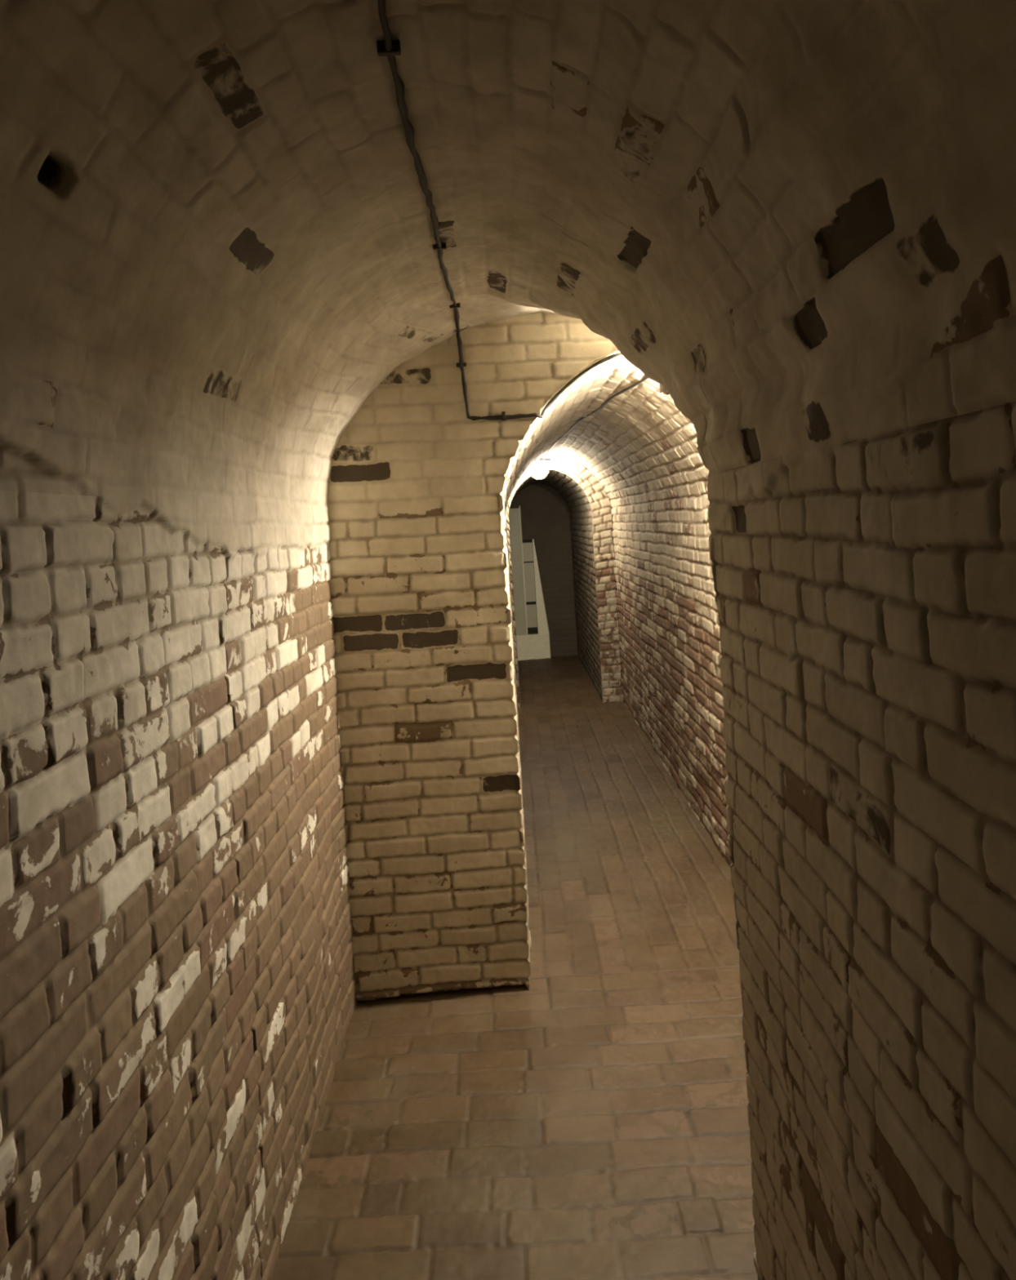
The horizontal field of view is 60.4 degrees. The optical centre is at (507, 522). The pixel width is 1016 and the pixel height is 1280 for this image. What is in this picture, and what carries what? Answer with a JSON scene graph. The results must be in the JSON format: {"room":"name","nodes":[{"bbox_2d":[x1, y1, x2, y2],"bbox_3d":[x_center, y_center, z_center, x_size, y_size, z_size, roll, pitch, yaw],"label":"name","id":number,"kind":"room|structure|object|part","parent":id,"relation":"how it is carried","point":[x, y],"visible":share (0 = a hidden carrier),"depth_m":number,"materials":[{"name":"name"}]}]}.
{"room":"underground passage","nodes":[
{"label":"underground passage","id":0,"kind":"room"},
{"bbox_2d":[0,490,357,1279],"bbox_3d":[-0.592,0.847,0.795,0.027,1.780,4.790,-3,0,0],"label":"wall","id":1,"kind":"structure","parent":0,"point":[178,1002],"depth_m":1.52,"materials":[{"name":"white brick"}]},
{"bbox_2d":[0,0,1015,515],"bbox_3d":[0.129,-0.408,4.582,1.603,0.699,12.364,-3,0,0],"label":"ceiling","id":2,"kind":"structure","parent":0,"point":[795,220],"depth_m":1.32,"materials":[{"name":"beige brick"}]},
{"bbox_2d":[376,0,622,420],"bbox_3d":[0.191,-0.567,1.597,0.758,0.376,3.196,-3,0,0],"label":"electrical cable","id":3,"kind":"object","parent":2,"relation":"attached to","point":[388,47],"visible":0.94,"depth_m":1.93,"materials":[{"name":"black plastic"}]},
{"bbox_2d":[528,458,551,479],"bbox_3d":[0.272,-0.467,7.700,0.221,0.177,0.221,-3,0,0],"label":"lamp","id":4,"kind":"object","parent":2,"relation":"attached to","point":[538,469],"visible":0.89,"depth_m":7.64,"materials":[{"name":"glass"}]},
{"bbox_3d":[0.272,-0.472,7.700,0.156,0.164,0.164,-3,0,0],"label":"globe","id":5,"kind":"part","parent":4,"relation":"part of"},
{"bbox_2d":[542,376,648,457],"bbox_3d":[0.437,-0.597,5.430,0.024,0.061,4.268,-3,0,-3],"label":"electrical cable","id":6,"kind":"object","parent":2,"relation":"attached to","point":[645,378],"visible":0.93,"depth_m":4.44,"materials":[{"name":"black plastic"}]},
{"bbox_2d":[658,382,669,395],"bbox_3d":[0.625,-0.497,3.168,0.138,0.083,0.132,-3,0,0],"label":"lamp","id":7,"kind":"object","parent":2,"relation":"attached to","point":[662,389],"visible":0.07,"depth_m":3.16,"materials":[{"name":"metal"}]},
{"bbox_2d":[508,520,519,701],"bbox_3d":[0.056,0.823,9.332,0.019,1.750,2.864,-3,0,0],"label":"wall","id":8,"kind":"structure","parent":0,"point":[508,521],"depth_m":8.15,"materials":[{"name":"brick"}]},
{"bbox_2d":[271,655,759,1279],"bbox_3d":[0.248,1.669,4.597,1.736,0.019,12.394,-3,0,0],"label":"floor","id":9,"kind":"structure","parent":0,"point":[589,1122],"depth_m":2.63,"materials":[{"name":"brick"}]},
{"bbox_2d":[327,312,618,1000],"bbox_3d":[0.195,0.420,3.161,1.704,2.538,0.054,-3,0,-3],"label":"wall pier","id":10,"kind":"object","parent":9,"relation":"on","point":[426,712],"visible":0.66,"depth_m":3.12,"materials":[{"name":"beige brick"}]},
{"bbox_2d":[499,502,531,989],"bbox_3d":[0.031,0.809,5.520,0.026,1.780,4.781,-3,0,0],"label":"wall","id":11,"kind":"structure","parent":0,"point":[503,515],"depth_m":3.41,"materials":[{"name":"brick"}]},
{"bbox_2d":[505,475,577,656],"bbox_3d":[0.457,0.513,10.752,1.050,2.320,0.016,-3,0,0],"label":"wall","id":12,"kind":"structure","parent":0,"point":[544,513],"depth_m":10.75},
{"bbox_2d":[508,505,550,660],"bbox_3d":[0.255,0.736,10.670,0.420,1.900,0.100,-3,0,0],"label":"door","id":13,"kind":"structure","parent":12,"relation":"in","point":[531,643],"depth_m":10.68,"materials":[{"name":"grey paint"}]},
{"bbox_3d":[0.270,0.785,10.704,0.125,1.160,0.012,-3,0,0],"label":"panel","id":14,"kind":"part","parent":13,"relation":"part of","materials":[{"name":"grey paint"}]},
{"bbox_2d":[505,453,622,707],"bbox_3d":[0.495,0.521,7.904,0.955,2.300,0.018,-3,0,0],"label":"wall","id":15,"kind":"structure","parent":0,"point":[600,505],"depth_m":7.90,"materials":[{"name":"brick"}]},
{"bbox_2d":[568,511,602,701],"bbox_3d":[0.812,0.778,9.332,0.018,1.750,2.864,-3,0,0],"label":"wall","id":16,"kind":"structure","parent":0,"point":[580,526],"depth_m":9.02,"materials":[{"name":"brick"}]},
{"bbox_2d":[611,493,732,866],"bbox_3d":[0.989,0.752,5.543,0.026,1.780,4.733,-3,0,0],"label":"wall","id":17,"kind":"structure","parent":0,"point":[670,653],"depth_m":5.11,"materials":[{"name":"brick"}]},
{"bbox_2d":[706,401,1015,1279],"bbox_3d":[0.746,0.767,0.795,0.505,1.780,4.790,-3,0,0],"label":"wall","id":18,"kind":"structure","parent":0,"point":[864,588],"depth_m":1.14,"materials":[{"name":"grey brick"}]}
]}

